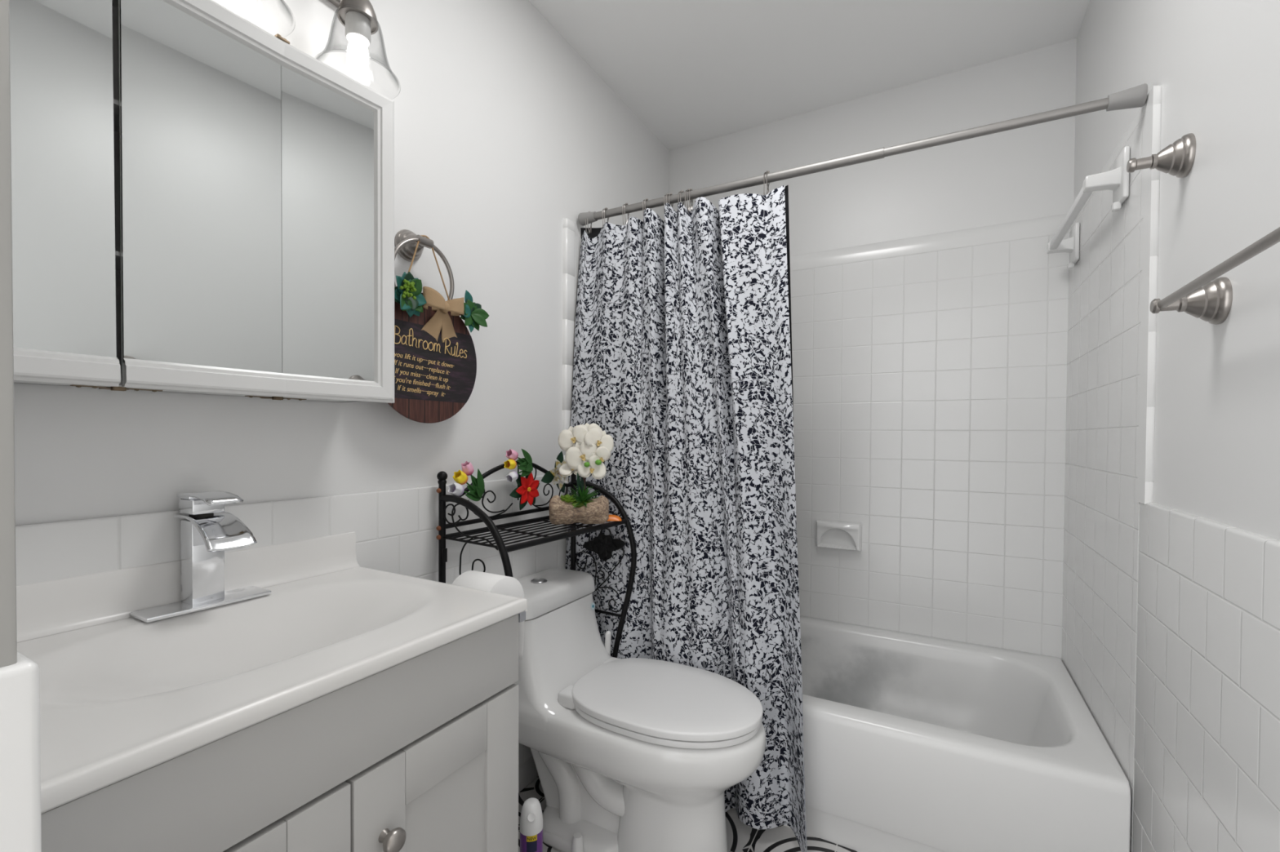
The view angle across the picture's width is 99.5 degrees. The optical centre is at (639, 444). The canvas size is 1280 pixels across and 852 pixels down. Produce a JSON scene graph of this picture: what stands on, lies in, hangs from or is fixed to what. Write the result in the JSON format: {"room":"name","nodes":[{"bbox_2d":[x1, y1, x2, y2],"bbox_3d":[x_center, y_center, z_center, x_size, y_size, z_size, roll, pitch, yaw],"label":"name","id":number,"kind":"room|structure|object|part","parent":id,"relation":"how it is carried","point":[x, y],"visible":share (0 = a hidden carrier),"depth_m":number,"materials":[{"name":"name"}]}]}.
{"room":"bathroom","nodes":[
{"label":"bathroom","id":0,"kind":"room"},
{"bbox_2d":[0,0,17,667],"bbox_3d":[-0.682,-0.130,0.372,0.665,2.412,0.196,1,1,29],"label":"wall","id":1,"kind":"structure","parent":0,"point":[8,632],"depth_m":0.30,"materials":[{"name":"grey paint"}]},
{"bbox_2d":[0,651,41,851],"bbox_3d":[-0.680,0.597,0.389,0.672,0.958,0.194,1,1,29],"label":"wall tile","id":2,"kind":"structure","parent":1,"relation":"attached to","point":[20,829],"depth_m":0.30,"materials":[{"name":"white tile"}]},
{"bbox_2d":[13,0,669,525],"bbox_3d":[-0.466,-0.147,1.557,0.100,2.412,2.481,1,1,29],"label":"wall","id":3,"kind":"structure","parent":0,"point":[504,133],"depth_m":1.37,"materials":[{"name":"white paint"}]},
{"bbox_2d":[16,532,359,642],"bbox_3d":[-0.759,0.227,0.898,0.028,0.074,0.612,1,1,29],"label":"backsplash","id":4,"kind":"structure","parent":3,"relation":"attached to","point":[46,608],"depth_m":0.85,"materials":[{"name":"white stone"}]},
{"bbox_2d":[9,0,394,403],"bbox_3d":[-0.704,-0.384,0.851,0.157,0.616,0.619,1,1,29],"label":"medicine cabinet","id":5,"kind":"object","parent":3,"relation":"attached to","point":[202,202],"visible":1,"depth_m":0.82,"materials":[{"name":"white paint"}]},
{"bbox_2d":[9,0,116,357],"bbox_3d":[-0.767,-0.380,0.669,0.010,0.534,0.175,1,1,28],"label":"mirror glass","id":6,"kind":"object","parent":5,"relation":"attached to","point":[62,100],"depth_m":0.70,"materials":[{"name":"silver metal"}]},
{"bbox_3d":[-0.771,-0.380,0.653,0.025,0.602,0.209,1,1,28],"label":"door","id":7,"kind":"part","parent":5,"relation":"part of","materials":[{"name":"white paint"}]},
{"bbox_2d":[119,0,282,373],"bbox_3d":[-0.665,-0.382,0.837,0.005,0.534,0.203,1,1,31],"label":"mirror glass","id":8,"kind":"object","parent":5,"relation":"attached to","point":[201,93],"depth_m":0.82,"materials":[{"name":"silver metal"}]},
{"bbox_3d":[-0.662,-0.382,0.835,0.020,0.602,0.204,1,1,31],"label":"door","id":9,"kind":"part","parent":5,"relation":"part of","materials":[{"name":"white paint"}]},
{"bbox_2d":[280,65,373,381],"bbox_3d":[-0.564,-0.384,0.994,0.005,0.534,0.169,1,1,35],"label":"mirror glass","id":10,"kind":"object","parent":5,"relation":"attached to","point":[327,123],"depth_m":0.98,"materials":[{"name":"silver metal"}]},
{"bbox_3d":[-0.552,-0.384,1.005,0.020,0.602,0.202,1,1,35],"label":"door","id":11,"kind":"part","parent":5,"relation":"part of","materials":[{"name":"white paint"}]},
{"bbox_2d":[15,475,568,793],"bbox_3d":[-0.585,0.585,1.245,0.012,0.958,1.405,1,1,29],"label":"wall tile","id":12,"kind":"structure","parent":3,"relation":"attached to","point":[396,532],"depth_m":1.17,"materials":[{"name":"white tile"}]},
{"bbox_2d":[227,0,395,84],"bbox_3d":[-0.663,-0.861,0.885,0.184,0.312,0.562,1,1,29],"label":"vanity light","id":13,"kind":"object","parent":3,"relation":"attached to","point":[358,17],"visible":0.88,"depth_m":1.04,"materials":[{"name":"glass"}]},
{"bbox_3d":[-0.650,-0.747,0.880,0.038,0.084,0.038,1,1,29],"label":"bulb","id":14,"kind":"part","parent":13,"relation":"part of","materials":[{"name":"white glass"}]},
{"bbox_3d":[-0.731,-0.963,0.927,0.022,0.110,0.540,1,1,29],"label":"plate","id":15,"kind":"part","parent":13,"relation":"part of","materials":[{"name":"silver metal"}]},
{"bbox_2d":[345,11,370,47],"bbox_3d":[-0.550,-0.810,1.058,0.045,0.040,0.045,1,1,29],"label":"socket","id":16,"kind":"object","parent":13,"relation":"attached to","point":[357,24],"depth_m":1.04,"materials":[{"name":"grey metal"}]},
{"bbox_3d":[-0.551,-0.775,1.059,0.152,0.117,0.152,1,1,29],"label":"lamp shade","id":17,"kind":"part","parent":13,"relation":"part of","materials":[{"name":"clear glass"}]},
{"bbox_3d":[-0.551,-0.749,1.059,0.038,0.084,0.038,1,1,29],"label":"bulb","id":18,"kind":"part","parent":13,"relation":"part of","materials":[{"name":"white glass"}]},
{"bbox_2d":[394,229,453,300],"bbox_3d":[-0.523,-0.402,1.273,0.068,0.212,0.181,1,1,29],"label":"towel ring","id":19,"kind":"object","parent":3,"relation":"attached to","point":[406,241],"visible":0.71,"depth_m":1.26,"materials":[{"name":"silver metal"}]},
{"bbox_2d":[387,235,488,423],"bbox_3d":[-0.473,-0.267,1.260,0.054,0.436,0.320,1,1,29],"label":"hanging sign","id":20,"kind":"object","parent":19,"relation":"hanging from","point":[435,360],"visible":0.98,"depth_m":1.26,"materials":[{"name":"brown wood"}]},
{"bbox_3d":[-0.491,-0.188,1.259,0.001,0.172,0.299,1,1,29],"label":"dark panel","id":21,"kind":"part","parent":20,"relation":"part of","materials":[{"name":"brown wood"}]},
{"bbox_2d":[561,217,574,460],"bbox_3d":[-0.242,-0.321,1.841,0.018,0.875,0.052,1,1,29],"label":"trim","id":22,"kind":"structure","parent":3,"relation":"attached to","point":[568,230],"depth_m":1.82,"materials":[{"name":"white tile"}]},
{"bbox_2d":[574,235,581,328],"bbox_3d":[-0.056,0.167,2.194,0.014,1.771,0.776,1,1,29],"label":"wall surround","id":23,"kind":"object","parent":3,"relation":"attached to","point":[577,240],"visible":0.07,"depth_m":1.86,"materials":[{"name":"tile"}]},
{"bbox_2d":[577,83,1147,226],"bbox_3d":[0.426,-0.756,1.508,1.467,0.075,0.043,1,1,31],"label":"shower curtain rod","id":24,"kind":"object","parent":3,"relation":"attached to","point":[1135,96],"visible":0.98,"depth_m":1.37,"materials":[{"name":"grey metal"}]},
{"bbox_2d":[585,211,591,234],"bbox_3d":[-0.176,-0.763,1.867,0.017,0.077,0.035,1,1,29],"label":"curtain ring","id":25,"kind":"object","parent":24,"relation":"hanging from","point":[588,211],"visible":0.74,"depth_m":1.86,"materials":[{"name":"silver metal"}]},
{"bbox_2d":[601,207,608,226],"bbox_3d":[-0.116,-0.760,1.831,0.017,0.077,0.035,1,1,29],"label":"curtain ring","id":26,"kind":"object","parent":24,"relation":"hanging from","point":[606,208],"visible":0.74,"depth_m":1.82,"materials":[{"name":"silver metal"}]},
{"bbox_2d":[622,203,629,225],"bbox_3d":[-0.046,-0.757,1.790,0.017,0.077,0.035,1,1,29],"label":"curtain ring","id":27,"kind":"object","parent":24,"relation":"hanging from","point":[625,204],"visible":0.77,"depth_m":1.78,"materials":[{"name":"silver metal"}]},
{"bbox_2d":[642,198,648,211],"bbox_3d":[0.020,-0.755,1.750,0.017,0.077,0.035,1,1,29],"label":"curtain ring","id":28,"kind":"object","parent":24,"relation":"hanging from","point":[646,199],"visible":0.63,"depth_m":1.74,"materials":[{"name":"silver metal"}]},
{"bbox_2d":[565,185,807,851],"bbox_3d":[0.126,0.159,1.628,0.839,1.805,0.196,1,1,36],"label":"shower curtain","id":29,"kind":"object","parent":28,"relation":"hanging from","point":[682,357],"visible":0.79,"depth_m":1.59,"materials":[{"name":"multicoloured fabric"}]},
{"bbox_2d":[663,193,670,212],"bbox_3d":[0.086,-0.752,1.711,0.017,0.077,0.035,1,1,29],"label":"curtain ring","id":30,"kind":"object","parent":24,"relation":"hanging from","point":[667,193],"visible":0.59,"depth_m":1.70,"materials":[{"name":"silver metal"}]},
{"bbox_2d":[666,192,673,207],"bbox_3d":[0.095,-0.752,1.706,0.017,0.077,0.035,1,1,29],"label":"curtain ring","id":31,"kind":"object","parent":24,"relation":"hanging from","point":[670,193],"visible":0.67,"depth_m":1.69,"materials":[{"name":"silver metal"}]},
{"bbox_2d":[678,190,684,204],"bbox_3d":[0.129,-0.750,1.685,0.017,0.077,0.035,1,1,29],"label":"curtain ring","id":32,"kind":"object","parent":24,"relation":"hanging from","point":[681,191],"visible":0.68,"depth_m":1.67,"materials":[{"name":"silver metal"}]},
{"bbox_2d":[580,184,793,417],"bbox_3d":[0.123,-0.157,1.732,0.756,1.194,0.050,1,1,29],"label":"curtain liner","id":33,"kind":"object","parent":24,"relation":"hanging from","point":[595,232],"visible":0.02,"depth_m":1.54,"materials":[{"name":"black fabric"}]},
{"bbox_2d":[684,188,691,213],"bbox_3d":[0.149,-0.750,1.673,0.017,0.077,0.035,1,1,29],"label":"curtain ring","id":34,"kind":"object","parent":24,"relation":"hanging from","point":[688,188],"visible":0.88,"depth_m":1.66,"materials":[{"name":"silver metal"}]},
{"bbox_2d":[686,188,693,213],"bbox_3d":[0.155,-0.749,1.670,0.017,0.077,0.035,1,1,29],"label":"curtain ring","id":35,"kind":"object","parent":24,"relation":"hanging from","point":[691,208],"visible":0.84,"depth_m":1.66,"materials":[{"name":"silver metal"}]},
{"bbox_2d":[764,170,769,195],"bbox_3d":[0.362,-0.741,1.546,0.017,0.077,0.035,1,1,29],"label":"curtain ring","id":36,"kind":"object","parent":24,"relation":"hanging from","point":[766,171],"visible":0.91,"depth_m":1.54,"materials":[{"name":"silver metal"}]},
{"bbox_2d":[518,776,857,851],"bbox_3d":[0.152,1.101,1.060,1.695,0.060,2.781,1,1,29],"label":"floor","id":37,"kind":"structure","parent":0,"point":[741,837],"depth_m":1.47,"materials":[{"name":"tile"}]},
{"bbox_2d":[40,613,518,851],"bbox_3d":[-0.552,0.680,0.794,0.506,0.782,0.600,1,1,29],"label":"vanity cabinet","id":38,"kind":"object","parent":37,"relation":"on","point":[420,753],"visible":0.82,"depth_m":0.68,"materials":[{"name":"grey paint"}]},
{"bbox_2d":[16,532,527,813],"bbox_3d":[-0.558,0.268,0.788,0.488,0.150,0.616,1,1,29],"label":"sink basin","id":39,"kind":"object","parent":38,"relation":"in","point":[122,696],"visible":0.94,"depth_m":0.77,"materials":[{"name":"white ceramic"}]},
{"bbox_2d":[129,490,271,622],"bbox_3d":[-0.692,0.172,0.878,0.132,0.186,0.172,1,1,29],"label":"faucet","id":40,"kind":"object","parent":39,"relation":"on","point":[207,531],"visible":1,"depth_m":0.87,"materials":[{"name":"silver metal"}]},
{"bbox_3d":[-0.716,0.260,0.892,0.062,0.007,0.172,1,1,29],"label":"plate","id":41,"kind":"part","parent":40,"relation":"part of","materials":[{"name":"silver metal"}]},
{"bbox_3d":[-0.723,0.097,0.894,0.048,0.030,0.045,1,1,29],"label":"handle","id":42,"kind":"part","parent":40,"relation":"part of","materials":[{"name":"silver metal"}]},
{"bbox_3d":[-0.700,0.086,0.881,0.109,0.015,0.047,1,1,29],"label":"lever","id":43,"kind":"part","parent":40,"relation":"part of","materials":[{"name":"silver metal"}]},
{"bbox_3d":[-0.692,0.139,0.877,0.132,0.050,0.068,1,1,29],"label":"spout","id":44,"kind":"part","parent":40,"relation":"part of","materials":[{"name":"silver metal"}]},
{"bbox_3d":[-0.439,0.692,0.556,0.018,0.536,0.288,1,1,29],"label":"door","id":45,"kind":"part","parent":38,"relation":"part of","materials":[{"name":"grey paint"}]},
{"bbox_3d":[-0.325,0.517,0.709,0.030,0.031,0.031,1,1,29],"label":"knob","id":46,"kind":"part","parent":38,"relation":"part of","materials":[{"name":"silver metal"}]},
{"bbox_3d":[-0.294,0.689,0.820,0.018,0.536,0.304,1,1,29],"label":"door","id":47,"kind":"part","parent":38,"relation":"part of","materials":[{"name":"grey paint"}]},
{"bbox_3d":[-0.295,0.689,0.820,0.012,0.394,0.162,1,1,29],"label":"door panel","id":48,"kind":"part","parent":38,"relation":"part of","materials":[{"name":"grey paint"}]},
{"bbox_2d":[518,611,525,622],"bbox_3d":[-0.275,0.305,1.034,0.053,0.038,0.213,0,1,-41],"label":"toilet paper holder","id":49,"kind":"object","parent":38,"relation":"attached to","point":[522,616],"visible":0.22,"depth_m":0.95,"materials":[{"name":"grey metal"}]},
{"bbox_2d":[452,570,524,659],"bbox_3d":[-0.305,0.345,1.070,0.100,0.178,0.117,1,1,29],"label":"toilet paper roll","id":50,"kind":"object","parent":49,"relation":"on","point":[497,584],"visible":0.15,"depth_m":1.05,"materials":[{"name":"white paper"}]},
{"bbox_2d":[520,798,542,851],"bbox_3d":[-0.261,0.963,1.304,0.056,0.204,0.056,1,1,29],"label":"can","id":51,"kind":"object","parent":37,"relation":"on","point":[531,816],"visible":1,"depth_m":1.28,"materials":[{"name":"purple"}]},
{"bbox_2d":[435,448,636,657],"bbox_3d":[-0.257,0.536,1.503,0.257,1.047,0.542,1,1,32],"label":"rack","id":52,"kind":"object","parent":37,"relation":"on","point":[602,545],"visible":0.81,"depth_m":1.50,"materials":[{"name":"black metal"}]},
{"bbox_3d":[-0.491,0.573,1.345,0.017,0.976,0.017,1,1,32],"label":"post","id":53,"kind":"part","parent":52,"relation":"part of","materials":[{"name":"black metal"}]},
{"bbox_3d":[-0.387,0.592,1.281,0.245,0.936,0.017,1,1,32],"label":"rail","id":54,"kind":"part","parent":52,"relation":"part of","materials":[{"name":"black metal"}]},
{"bbox_3d":[-0.354,0.200,1.559,0.012,0.016,0.516,1,1,32],"label":"rail","id":55,"kind":"part","parent":52,"relation":"part of","materials":[{"name":"black metal"}]},
{"bbox_2d":[515,472,539,506],"bbox_3d":[-0.324,0.129,1.556,0.009,0.098,0.095,1,1,32],"label":"flower","id":56,"kind":"object","parent":52,"relation":"on","point":[526,490],"depth_m":1.55,"materials":[{"name":"red plastic"}]},
{"bbox_2d":[444,515,627,552],"bbox_3d":[-0.263,0.233,1.503,0.216,0.022,0.516,1,1,32],"label":"wire shelf","id":57,"kind":"object","parent":52,"relation":"attached to","point":[500,546],"depth_m":1.40,"materials":[{"name":"black metal"}]},
{"bbox_2d":[541,451,564,493],"bbox_3d":[-0.262,0.085,1.621,0.008,0.130,0.109,1,1,32],"label":"flower","id":58,"kind":"object","parent":52,"relation":"on","point":[548,477],"depth_m":1.62,"materials":[{"name":"white plastic"}]},
{"bbox_2d":[549,458,568,489],"bbox_3d":[-0.242,0.090,1.628,0.015,0.094,0.096,1,1,32],"label":"flower","id":59,"kind":"object","parent":52,"relation":"on","point":[558,479],"depth_m":1.62,"materials":[{"name":"white plant"}]},
{"bbox_3d":[-0.221,0.567,1.784,0.017,0.976,0.017,1,1,32],"label":"post","id":60,"kind":"part","parent":52,"relation":"part of","materials":[{"name":"black metal"}]},
{"bbox_2d":[548,422,613,524],"bbox_3d":[-0.168,0.082,1.544,0.181,0.289,0.108,0,1,4],"label":"flower arrangement","id":61,"kind":"object","parent":52,"relation":"on","point":[585,459],"visible":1,"depth_m":1.54,"materials":[{"name":"white plant"}]},
{"bbox_3d":[-0.173,0.185,1.548,0.168,0.083,0.095,0,1,0],"label":"log pot","id":62,"kind":"part","parent":61,"relation":"part of","materials":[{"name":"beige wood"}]},
{"bbox_3d":[-0.165,0.081,1.557,0.102,0.161,0.018,0,1,0],"label":"stem","id":63,"kind":"part","parent":61,"relation":"part of","materials":[{"name":"green plastic"}]},
{"bbox_3d":[-0.117,0.587,1.720,0.245,0.936,0.017,1,1,32],"label":"rail","id":64,"kind":"part","parent":52,"relation":"part of","materials":[{"name":"black metal"}]},
{"bbox_2d":[606,515,622,521],"bbox_3d":[-0.100,0.219,1.626,0.090,0.016,0.040,0,1,-3],"label":"snack packet","id":65,"kind":"object","parent":52,"relation":"on","point":[611,517],"visible":0.35,"depth_m":1.61,"materials":[{"name":"orange plastic"}]},
{"bbox_2d":[604,631,611,655],"bbox_3d":[-0.118,0.818,1.687,0.104,0.484,0.104,1,1,29],"label":"toilet brush","id":66,"kind":"object","parent":37,"relation":"on","point":[608,634],"visible":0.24,"depth_m":1.67,"materials":[{"name":"white plastic"}]},
{"bbox_2d":[513,568,765,851],"bbox_3d":[-0.038,0.730,1.454,0.751,0.667,0.374,1,1,29],"label":"toilet","id":67,"kind":"object","parent":37,"relation":"on","point":[630,754],"visible":0.97,"depth_m":1.35,"materials":[{"name":"white ceramic"}]},
{"bbox_3d":[-0.288,0.427,1.588,0.176,0.059,0.341,1,1,29],"label":"tank lid","id":68,"kind":"part","parent":67,"relation":"part of","materials":[{"name":"white ceramic"}]},
{"bbox_3d":[0.071,0.646,1.393,0.488,0.022,0.353,1,1,29],"label":"lid","id":69,"kind":"part","parent":67,"relation":"part of","materials":[{"name":"white plastic"}]},
{"bbox_3d":[0.071,0.668,1.393,0.480,0.016,0.345,1,1,29],"label":"seat","id":70,"kind":"part","parent":67,"relation":"part of","materials":[{"name":"white plastic"}]},
{"bbox_2d":[783,615,1130,851],"bbox_3d":[0.583,0.885,1.837,1.463,0.353,0.767,1,1,29],"label":"bathtub","id":71,"kind":"object","parent":37,"relation":"on","point":[913,743],"visible":0.5,"depth_m":1.41,"materials":[{"name":"ceramic"}]},
{"bbox_2d":[528,0,1089,150],"bbox_3d":[0.240,-1.382,1.153,1.695,0.080,2.481,1,1,29],"label":"ceiling","id":72,"kind":"structure","parent":0,"point":[691,72],"depth_m":1.83,"materials":[{"name":"white paint"}]},
{"bbox_2d":[668,38,1076,255],"bbox_3d":[0.806,-0.149,2.215,1.495,2.412,0.100,1,1,29],"label":"wall","id":73,"kind":"structure","parent":0,"point":[1024,173],"depth_m":2.02,"materials":[{"name":"white paint"}]},
{"bbox_2d":[790,213,1069,271],"bbox_3d":[0.782,-0.747,2.155,1.495,0.068,0.016,1,1,29],"label":"trim","id":74,"kind":"structure","parent":73,"relation":"attached to","point":[1048,225],"depth_m":1.99,"materials":[{"name":"white tile"}]},
{"bbox_2d":[790,232,1069,659],"bbox_3d":[0.777,0.172,2.170,1.495,1.771,0.015,1,1,29],"label":"wall surround","id":75,"kind":"object","parent":73,"relation":"attached to","point":[930,388],"visible":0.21,"depth_m":1.99,"materials":[{"name":"tile"}]},
{"bbox_2d":[816,520,862,551],"bbox_3d":[0.781,0.360,2.136,0.172,0.107,0.044,1,1,29],"label":"soap dish","id":76,"kind":"object","parent":75,"relation":"attached to","point":[829,534],"visible":1,"depth_m":2.14,"materials":[{"name":"white ceramic"}]},
{"bbox_2d":[1073,0,1279,540],"bbox_3d":[0.931,-0.126,0.788,0.100,2.412,2.481,1,1,29],"label":"wall","id":77,"kind":"structure","parent":0,"point":[1215,64],"depth_m":0.88,"materials":[{"name":"white paint"}]},
{"bbox_2d":[1061,103,1145,851],"bbox_3d":[1.243,0.171,1.479,0.012,1.801,0.776,1,1,29],"label":"wall surround","id":78,"kind":"object","parent":77,"relation":"attached to","point":[1101,525],"visible":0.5,"depth_m":1.37,"materials":[{"name":"tile"}]},
{"bbox_2d":[1046,146,1129,269],"bbox_3d":[1.214,-0.615,1.496,0.073,0.128,0.585,1,1,29],"label":"shower towel bar","id":79,"kind":"object","parent":78,"relation":"attached to","point":[1117,180],"visible":1,"depth_m":1.29,"materials":[{"name":"white ceramic"}]},
{"bbox_3d":[1.334,-0.618,1.713,0.073,0.128,0.090,1,1,29],"label":"post","id":80,"kind":"part","parent":79,"relation":"part of","materials":[{"name":"white ceramic"}]},
{"bbox_3d":[1.095,-0.613,1.279,0.073,0.128,0.090,1,1,29],"label":"post","id":81,"kind":"part","parent":79,"relation":"part of","materials":[{"name":"white ceramic"}]},
{"bbox_2d":[1137,84,1161,504],"bbox_3d":[1.050,-0.301,1.115,0.016,0.846,0.047,1,1,29],"label":"trim","id":82,"kind":"structure","parent":77,"relation":"attached to","point":[1153,100],"depth_m":1.10,"materials":[{"name":"white tile"}]},
{"bbox_2d":[1126,133,1195,177],"bbox_3d":[0.943,-0.517,0.987,0.082,0.072,0.072,1,1,29],"label":"towel hook","id":83,"kind":"object","parent":77,"relation":"attached to","point":[1177,158],"visible":1,"depth_m":0.96,"materials":[{"name":"silver metal"}]},
{"bbox_2d":[1132,502,1279,851],"bbox_3d":[0.693,0.605,0.485,0.018,0.958,1.505,1,1,29],"label":"wall tile","id":84,"kind":"structure","parent":77,"relation":"attached to","point":[1206,770],"depth_m":0.84,"materials":[{"name":"white tile"}]},
{"bbox_2d":[1150,226,1279,324],"bbox_3d":[0.741,-0.222,0.628,0.082,0.072,0.608,1,1,29],"label":"towel bar","id":85,"kind":"object","parent":77,"relation":"attached to","point":[1211,303],"visible":1,"depth_m":0.82,"materials":[{"name":"silver metal"}]}
]}

